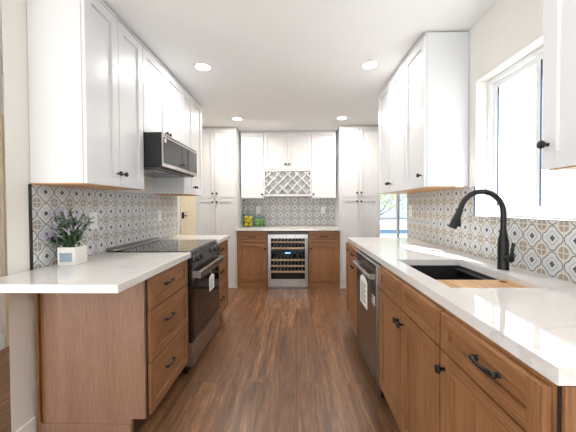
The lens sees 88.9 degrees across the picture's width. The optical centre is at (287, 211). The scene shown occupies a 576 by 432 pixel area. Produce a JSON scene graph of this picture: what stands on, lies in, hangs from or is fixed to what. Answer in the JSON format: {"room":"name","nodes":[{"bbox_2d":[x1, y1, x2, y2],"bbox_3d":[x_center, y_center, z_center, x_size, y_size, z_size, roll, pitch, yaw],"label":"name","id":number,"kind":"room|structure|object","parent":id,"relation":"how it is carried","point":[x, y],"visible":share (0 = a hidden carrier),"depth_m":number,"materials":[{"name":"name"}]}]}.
{"room":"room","nodes":[
{"label":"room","id":0,"kind":"room"},
{"bbox_2d":[0,72,4,334],"bbox_3d":[-2.646,0.020,1.122,0.150,2.445,10.300,0,1,2],"label":"wall","id":1,"kind":"structure","parent":0,"point":[2,322],"depth_m":2.59,"materials":[{"name":"paint"}]},
{"bbox_2d":[0,333,5,349],"bbox_3d":[-2.544,1.167,1.651,0.014,0.130,1.920,0,1,2],"label":"baseboard","id":2,"kind":"structure","parent":1,"relation":"attached to","point":[2,336],"depth_m":2.58,"materials":[{"name":"white paint"}]},
{"bbox_2d":[0,115,8,346],"bbox_3d":[-2.510,0.175,3.092,0.015,2.060,0.980,0,1,2],"label":"trim","id":3,"kind":"structure","parent":1,"relation":"attached to","point":[2,133],"depth_m":2.61,"materials":[{"name":"beige paint"}]},
{"bbox_2d":[2,0,169,431],"bbox_3d":[-1.408,-0.011,2.474,0.113,2.445,2.070,0,1,2],"label":"wall","id":4,"kind":"structure","parent":0,"point":[22,348],"depth_m":1.50,"materials":[{"name":"paint"}]},
{"bbox_2d":[15,417,36,431],"bbox_3d":[-1.364,1.169,1.514,0.014,0.120,0.141,0,1,2],"label":"baseboard","id":5,"kind":"structure","parent":4,"relation":"attached to","point":[31,425],"depth_m":1.55,"materials":[{"name":"white paint"}]},
{"bbox_2d":[26,0,143,189],"bbox_3d":[-1.198,-0.682,1.847,0.341,1.062,0.592,0,1,2],"label":"upper cabinet","id":6,"kind":"object","parent":4,"relation":"attached to","point":[85,73],"visible":1,"depth_m":1.56,"materials":[{"name":"white paint"}]},
{"bbox_2d":[28,184,177,269],"bbox_3d":[-1.343,0.067,2.531,0.011,0.458,1.945,0,1,2],"label":"tile backsplash","id":7,"kind":"structure","parent":4,"relation":"attached to","point":[122,217],"depth_m":2.12,"materials":[{"name":"multicoloured tile"}]},
{"bbox_2d":[89,212,97,228],"bbox_3d":[-1.349,0.064,2.038,0.008,0.115,0.075,0,1,2],"label":"wall outlet","id":8,"kind":"object","parent":7,"relation":"attached to","point":[94,225],"visible":0.98,"depth_m":2.03,"materials":[{"name":"white plastic"}]},
{"bbox_2d":[92,215,95,225],"bbox_3d":[-1.346,0.064,2.038,0.002,0.069,0.036,0,1,2],"label":"socket","id":9,"kind":"object","parent":8,"relation":"attached to","point":[93,224],"depth_m":2.04,"materials":[{"name":"grey plastic"}]},
{"bbox_2d":[158,210,160,220],"bbox_3d":[-1.323,0.045,3.028,0.008,0.115,0.072,0,1,2],"label":"wall outlet","id":10,"kind":"object","parent":7,"relation":"attached to","point":[159,211],"visible":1,"depth_m":3.02,"materials":[{"name":"white plastic"}]},
{"bbox_2d":[142,44,182,142],"bbox_3d":[-1.181,-0.906,2.520,0.341,0.638,0.757,0,1,2],"label":"upper cabinet","id":11,"kind":"object","parent":4,"relation":"attached to","point":[162,92],"visible":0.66,"depth_m":2.44,"materials":[{"name":"white paint"}]},
{"bbox_2d":[143,132,196,177],"bbox_3d":[-1.125,-0.454,2.528,0.444,0.262,0.755,0,1,2],"label":"microwave","id":12,"kind":"object","parent":11,"relation":"attached to","point":[165,156],"visible":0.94,"depth_m":2.30,"materials":[{"name":"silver metal"}]},
{"bbox_2d":[153,87,202,195],"bbox_3d":[-1.162,-0.707,3.198,0.341,1.062,0.588,0,1,2],"label":"upper cabinet","id":13,"kind":"object","parent":4,"relation":"attached to","point":[192,110],"visible":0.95,"depth_m":3.10,"materials":[{"name":"white paint"}]},
{"bbox_2d":[0,287,400,431],"bbox_3d":[0.859,1.234,1.951,6.800,0.050,8.500,0,1,2],"label":"floor","id":14,"kind":"structure","parent":0,"point":[276,360],"depth_m":2.14,"materials":[{"name":"brown wood"}]},
{"bbox_2d":[34,259,188,431],"bbox_3d":[-1.032,0.783,1.861,0.650,0.875,0.596,0,1,2],"label":"base cabinet","id":15,"kind":"object","parent":14,"relation":"on","point":[105,362],"visible":0.94,"depth_m":1.58,"materials":[{"name":"brown wood"}]},
{"bbox_2d":[0,252,190,292],"bbox_3d":[-1.044,0.328,1.713,0.650,0.038,0.882,0,1,2],"label":"countertop","id":16,"kind":"structure","parent":15,"relation":"on","point":[106,272],"depth_m":1.46,"materials":[{"name":"white stone"}]},
{"bbox_2d":[39,205,93,265],"bbox_3d":[-1.270,0.138,1.710,0.177,0.344,0.281,0,1,21],"label":"lavender","id":17,"kind":"object","parent":16,"relation":"on","point":[70,252],"visible":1,"depth_m":1.70,"materials":[{"name":"purple plant"}]},
{"bbox_2d":[106,237,224,373],"bbox_3d":[-0.979,0.736,2.544,0.700,0.944,0.762,0,1,2],"label":"range","id":18,"kind":"object","parent":14,"relation":"on","point":[203,305],"visible":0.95,"depth_m":2.38,"materials":[{"name":"black metal"}]},
{"bbox_2d":[106,239,215,251],"bbox_3d":[-1.024,0.295,2.537,0.610,0.017,0.762,0,1,2],"label":"cooktop","id":19,"kind":"object","parent":18,"relation":"in","point":[147,245],"depth_m":2.44,"materials":[{"name":"grey glass"}]},
{"bbox_2d":[209,269,213,291],"bbox_3d":[-0.629,0.553,2.398,0.015,0.170,0.140,0,1,2],"label":"paper tag","id":20,"kind":"object","parent":18,"relation":"hanging from","point":[211,279],"visible":1,"depth_m":2.39,"materials":[{"name":"white paper"}]},
{"bbox_2d":[196,128,242,287],"bbox_3d":[-1.085,-0.049,4.726,0.626,2.434,0.603,0,1,2],"label":"pantry cabinet","id":21,"kind":"object","parent":14,"relation":"on","point":[219,211],"visible":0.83,"depth_m":4.46,"materials":[{"name":"white paint"}]},
{"bbox_2d":[218,239,227,315],"bbox_3d":[-0.996,0.759,3.180,0.650,0.875,0.498,0,1,2],"label":"base cabinet","id":22,"kind":"object","parent":14,"relation":"on","point":[223,267],"visible":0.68,"depth_m":3.23,"materials":[{"name":"brown wood"}]},
{"bbox_2d":[161,235,229,243],"bbox_3d":[-1.004,0.301,3.181,0.650,0.038,0.519,0,1,2],"label":"countertop","id":23,"kind":"structure","parent":22,"relation":"on","point":[220,238],"depth_m":3.17,"materials":[{"name":"white stone"}]},
{"bbox_2d":[237,231,267,287],"bbox_3d":[-0.528,0.728,4.716,0.464,0.875,0.623,0,1,2],"label":"base cabinet","id":24,"kind":"object","parent":14,"relation":"on","point":[252,246],"visible":0.99,"depth_m":4.45,"materials":[{"name":"brown wood"}]},
{"bbox_2d":[235,225,339,230],"bbox_3d":[-0.002,0.268,4.699,1.573,0.038,0.616,0,1,2],"label":"countertop","id":25,"kind":"structure","parent":24,"relation":"on","point":[304,227],"depth_m":4.40,"materials":[{"name":"white stone"}]},
{"bbox_2d":[243,213,253,226],"bbox_3d":[-0.645,0.129,4.812,0.165,0.241,0.165,0,1,2],"label":"glass jar","id":26,"kind":"object","parent":25,"relation":"on","point":[244,213],"visible":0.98,"depth_m":4.79,"materials":[{"name":"white"}]},
{"bbox_2d":[254,215,265,226],"bbox_3d":[-0.460,0.143,4.817,0.165,0.211,0.165,0,1,2],"label":"glass jar","id":27,"kind":"object","parent":25,"relation":"on","point":[264,215],"visible":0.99,"depth_m":4.75,"materials":[{"name":"white"}]},
{"bbox_2d":[268,231,307,288],"bbox_3d":[0.006,0.733,4.647,0.600,0.862,0.637,0,1,2],"label":"wine cooler","id":28,"kind":"object","parent":14,"relation":"on","point":[287,250],"visible":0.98,"depth_m":4.41,"materials":[{"name":"silver metal"}]},
{"bbox_2d":[271,271,304,272],"bbox_3d":[0.000,0.907,4.408,0.500,0.026,0.022,0,1,2],"label":"shelf","id":29,"kind":"object","parent":28,"relation":"attached to","point":[271,271],"depth_m":4.40,"materials":[{"name":"brown wood"}]},
{"bbox_2d":[271,265,304,266],"bbox_3d":[0.000,0.820,4.406,0.500,0.026,0.022,0,1,2],"label":"shelf","id":30,"kind":"object","parent":28,"relation":"attached to","point":[271,265],"depth_m":4.40,"materials":[{"name":"brown wood"}]},
{"bbox_2d":[271,259,304,260],"bbox_3d":[-0.001,0.731,4.405,0.500,0.026,0.022,0,1,2],"label":"shelf","id":31,"kind":"object","parent":28,"relation":"attached to","point":[271,259],"depth_m":4.39,"materials":[{"name":"brown wood"}]},
{"bbox_2d":[271,247,304,248],"bbox_3d":[-0.002,0.553,4.402,0.500,0.026,0.022,0,1,2],"label":"shelf","id":32,"kind":"object","parent":28,"relation":"attached to","point":[271,247],"depth_m":4.39,"materials":[{"name":"brown wood"}]},
{"bbox_2d":[271,241,304,242],"bbox_3d":[-0.002,0.461,4.400,0.500,0.026,0.022,0,1,2],"label":"shelf","id":33,"kind":"object","parent":28,"relation":"attached to","point":[271,241],"depth_m":4.39,"materials":[{"name":"brown wood"}]},
{"bbox_2d":[308,231,339,288],"bbox_3d":[0.549,0.723,4.687,0.474,0.875,0.623,0,1,2],"label":"base cabinet","id":34,"kind":"object","parent":14,"relation":"on","point":[323,246],"visible":1,"depth_m":4.42,"materials":[{"name":"brown wood"}]},
{"bbox_2d":[346,242,360,335],"bbox_3d":[0.893,0.756,2.763,0.650,0.875,0.608,0,1,2],"label":"base cabinet","id":35,"kind":"object","parent":14,"relation":"on","point":[351,250],"visible":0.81,"depth_m":2.79,"materials":[{"name":"brown wood"}]},
{"bbox_2d":[335,126,379,287],"bbox_3d":[1.087,-0.059,4.668,0.602,2.434,0.603,0,1,2],"label":"pantry cabinet","id":36,"kind":"object","parent":14,"relation":"on","point":[357,200],"visible":0.73,"depth_m":4.40,"materials":[{"name":"white paint"}]},
{"bbox_2d":[352,251,385,399],"bbox_3d":[0.843,0.769,2.155,0.637,0.872,0.598,0,1,2],"label":"dishwasher","id":37,"kind":"object","parent":14,"relation":"on","point":[367,319],"visible":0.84,"depth_m":2.01,"materials":[{"name":"silver metal"}]},
{"bbox_2d":[360,271,366,308],"bbox_3d":[0.517,0.512,1.987,0.015,0.245,0.200,0,1,2],"label":"paper tag","id":38,"kind":"object","parent":37,"relation":"hanging from","point":[363,283],"visible":1,"depth_m":1.99,"materials":[{"name":"white paper"}]},
{"bbox_2d":[361,280,365,303],"bbox_3d":[0.510,0.548,1.988,0.001,0.133,0.152,0,1,2],"label":"print","id":39,"kind":"object","parent":38,"relation":"attached to","point":[363,284],"depth_m":1.99,"materials":[{"name":"grey paper"}]},
{"bbox_2d":[379,265,458,431],"bbox_3d":[0.857,0.780,1.461,0.653,0.875,0.790,0,1,2],"label":"base cabinet","id":40,"kind":"object","parent":14,"relation":"on","point":[410,348],"visible":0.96,"depth_m":1.39,"materials":[{"name":"brown wood"}]},
{"bbox_2d":[434,309,575,431],"bbox_3d":[0.840,0.792,0.833,0.653,0.875,0.462,0,1,2],"label":"base cabinet","id":41,"kind":"object","parent":14,"relation":"on","point":[484,387],"visible":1,"depth_m":0.79,"materials":[{"name":"brown wood"}]},
{"bbox_2d":[347,237,575,385],"bbox_3d":[0.915,0.316,1.837,0.656,0.038,2.491,0,1,2],"label":"countertop","id":42,"kind":"structure","parent":41,"relation":"on","point":[536,324],"depth_m":1.02,"materials":[{"name":"white stone"}]},
{"bbox_2d":[408,265,497,279],"bbox_3d":[0.860,0.447,1.504,0.404,0.210,0.648,0,1,2],"label":"sink","id":43,"kind":"object","parent":42,"relation":"in","point":[437,272],"visible":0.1,"depth_m":1.81,"materials":[{"name":"black"}]},
{"bbox_2d":[437,280,528,287],"bbox_3d":[0.854,0.343,1.297,0.370,0.033,0.204,0,1,2],"label":"cutting board","id":44,"kind":"object","parent":43,"relation":"on","point":[450,283],"visible":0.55,"depth_m":1.31,"materials":[{"name":"brown wood"}]},
{"bbox_2d":[448,189,514,269],"bbox_3d":[0.990,0.094,1.511,0.309,0.416,0.088,0,1,2],"label":"faucet","id":45,"kind":"object","parent":42,"relation":"on","point":[504,258],"visible":1,"depth_m":1.51,"materials":[{"name":"black metal"}]},
{"bbox_2d":[0,0,535,130],"bbox_3d":[0.824,-1.281,1.105,7.200,0.120,10.500,0,1,2],"label":"ceiling","id":46,"kind":"structure","parent":0,"point":[278,65],"depth_m":2.23,"materials":[{"name":"paint"}]},
{"bbox_2d":[193,62,212,71],"bbox_3d":[-0.728,-1.235,2.518,0.170,0.006,0.170,0,1,2],"label":"recessed light","id":47,"kind":"object","parent":46,"relation":"in","point":[200,66],"visible":1,"depth_m":2.51,"materials":[{"name":"white paint"}]},
{"bbox_2d":[231,117,243,120],"bbox_3d":[-0.692,-1.263,4.017,0.170,0.006,0.170,0,1,2],"label":"recessed light","id":48,"kind":"object","parent":46,"relation":"in","point":[232,118],"visible":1,"depth_m":4.00,"materials":[{"name":"white paint"}]},
{"bbox_2d":[336,116,347,119],"bbox_3d":[0.737,-1.270,4.009,0.170,0.006,0.170,0,1,2],"label":"recessed light","id":49,"kind":"object","parent":46,"relation":"in","point":[339,117],"visible":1,"depth_m":4.01,"materials":[{"name":"white paint"}]},
{"bbox_2d":[360,60,379,69],"bbox_3d":[0.697,-1.242,2.500,0.170,0.006,0.170,0,1,2],"label":"recessed light","id":50,"kind":"object","parent":46,"relation":"in","point":[370,64],"visible":1,"depth_m":2.49,"materials":[{"name":"white paint"}]},
{"bbox_2d":[239,130,336,133],"bbox_3d":[-0.006,-1.280,4.824,2.800,0.010,0.309,0,1,2],"label":"trim","id":51,"kind":"structure","parent":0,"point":[299,130],"depth_m":4.66,"materials":[{"name":"white paint"}]},
{"bbox_2d":[418,0,575,220],"bbox_3d":[1.255,0.029,-0.501,0.150,2.445,7.265,0,1,2],"label":"wall","id":52,"kind":"structure","parent":0,"point":[510,31],"depth_m":1.81,"materials":[{"name":"paint"}]},
{"bbox_2d":[378,61,436,193],"bbox_3d":[1.094,-0.711,2.773,0.333,1.062,0.752,0,1,2],"label":"upper cabinet","id":53,"kind":"object","parent":52,"relation":"attached to","point":[392,96],"visible":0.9,"depth_m":2.71,"materials":[{"name":"white paint"}]},
{"bbox_2d":[404,32,468,189],"bbox_3d":[1.079,-0.700,2.208,0.333,1.062,0.374,0,1,2],"label":"upper cabinet","id":54,"kind":"object","parent":52,"relation":"attached to","point":[437,66],"visible":1,"depth_m":2.02,"materials":[{"name":"white paint"}]},
{"bbox_2d":[407,186,575,282],"bbox_3d":[1.238,0.066,1.861,0.010,0.458,2.544,0,1,2],"label":"tile backsplash","id":55,"kind":"structure","parent":52,"relation":"attached to","point":[545,247],"depth_m":1.80,"materials":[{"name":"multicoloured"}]},
{"bbox_2d":[409,205,411,216],"bbox_3d":[1.262,-0.003,3.028,0.008,0.115,0.072,0,1,2],"label":"wall outlet","id":56,"kind":"object","parent":55,"relation":"attached to","point":[410,206],"visible":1,"depth_m":3.02,"materials":[{"name":"white plastic"}]},
{"bbox_2d":[487,46,575,219],"bbox_3d":[1.337,-0.405,1.500,0.060,0.883,0.883,0,1,2],"label":"window","id":57,"kind":"structure","parent":52,"relation":"in","point":[535,59],"depth_m":1.68,"materials":[{"name":"white plastic"}]},
{"bbox_2d":[536,0,575,169],"bbox_3d":[1.037,-0.671,0.652,0.333,1.062,0.800,0,1,2],"label":"upper cabinet","id":58,"kind":"object","parent":52,"relation":"attached to","point":[557,144],"visible":1,"depth_m":1.00,"materials":[{"name":"white paint"}]},
{"bbox_2d":[500,85,575,206],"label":"window","id":59,"kind":"structure","parent":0,"point":[517,102],"depth_m":2.95,"materials":[{"name":"glass"}]},
{"bbox_3d":[2.872,-0.079,4.974,2.925,2.445,0.100,0,1,2],"label":"wall","id":60,"kind":"structure","parent":0,"visible":0},
{"bbox_2d":[396,194,399,236],"bbox_3d":[2.423,0.105,4.990,2.023,2.078,0.090,0,1,2],"label":"window frame","id":61,"kind":"structure","parent":60,"relation":"in","point":[397,195],"depth_m":4.97,"materials":[{"name":"white plastic"}]},
{"bbox_3d":[-1.387,-0.078,6.089,2.100,2.445,0.100,0,1,2],"label":"wall","id":62,"kind":"structure","parent":0,"visible":0},
{"bbox_2d":[178,196,195,234],"bbox_3d":[-1.799,0.099,5.991,0.980,2.100,0.105,0,1,2],"label":"door","id":63,"kind":"structure","parent":62,"relation":"in","point":[186,205],"depth_m":6.01,"materials":[{"name":"beige paint"}]},
{"label":"outside","id":64,"kind":"structure","parent":0,"visible":0},
{"bbox_3d":[3.060,1.368,1.944,46.000,0.100,48.000,0,1,2],"label":"ground","id":65,"kind":"structure","parent":64,"visible":0},
{"bbox_2d":[380,218,406,236],"bbox_3d":[8.853,0.677,12.882,33.000,0.820,0.280,0,1,2],"label":"wall","id":66,"kind":"structure","parent":65,"relation":"on","point":[385,223],"depth_m":12.89,"materials":[{"name":"grey paint"}]},
{"bbox_2d":[380,194,406,214],"bbox_3d":[4.329,-0.877,14.314,4.481,3.935,3.463,0,1,2],"label":"tree","id":67,"kind":"object","parent":65,"relation":"on","point":[393,195],"visible":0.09,"depth_m":13.97,"materials":[{"name":"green plant"}]},
{"bbox_2d":[380,230,406,233],"bbox_3d":[4.565,0.935,11.501,2.900,0.400,0.500,0,1,2],"label":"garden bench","id":68,"kind":"object","parent":65,"relation":"on","point":[381,231],"visible":0.07,"depth_m":11.27,"materials":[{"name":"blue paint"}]},
{"bbox_3d":[0.012,-0.066,5.051,2.793,2.445,0.100,0,1,2],"label":"wall","id":69,"kind":"structure","parent":0,"visible":0},
{"bbox_2d":[240,131,265,198],"bbox_3d":[-0.566,-0.739,4.821,0.368,1.062,0.353,0,1,2],"label":"upper cabinet","id":70,"kind":"object","parent":69,"relation":"attached to","point":[252,143],"visible":0.97,"depth_m":4.69,"materials":[{"name":"white paint"}]},
{"bbox_2d":[264,131,310,169],"bbox_3d":[-0.005,-0.971,4.801,0.755,0.604,0.353,0,1,2],"label":"upper cabinet","id":71,"kind":"object","parent":69,"relation":"attached to","point":[282,149],"visible":0.96,"depth_m":4.67,"materials":[{"name":"white paint"}]},
{"bbox_2d":[264,169,310,196],"bbox_3d":[-0.002,-0.456,4.828,0.755,0.424,0.319,0,1,2],"label":"wine rack","id":72,"kind":"object","parent":71,"relation":"hanging from","point":[277,182],"visible":1,"depth_m":4.72,"materials":[{"name":"white paint"}]},
{"bbox_2d":[244,197,334,225],"bbox_3d":[0.018,-0.002,4.997,1.543,0.490,0.008,0,1,2],"label":"tile backsplash","id":73,"kind":"structure","parent":69,"relation":"attached to","point":[278,211],"depth_m":4.99,"materials":[{"name":"beige tile"}]},
{"bbox_2d":[311,130,335,198],"bbox_3d":[0.571,-0.745,4.790,0.392,1.062,0.353,0,1,2],"label":"upper cabinet","id":74,"kind":"object","parent":69,"relation":"attached to","point":[323,143],"visible":0.99,"depth_m":4.66,"materials":[{"name":"white paint"}]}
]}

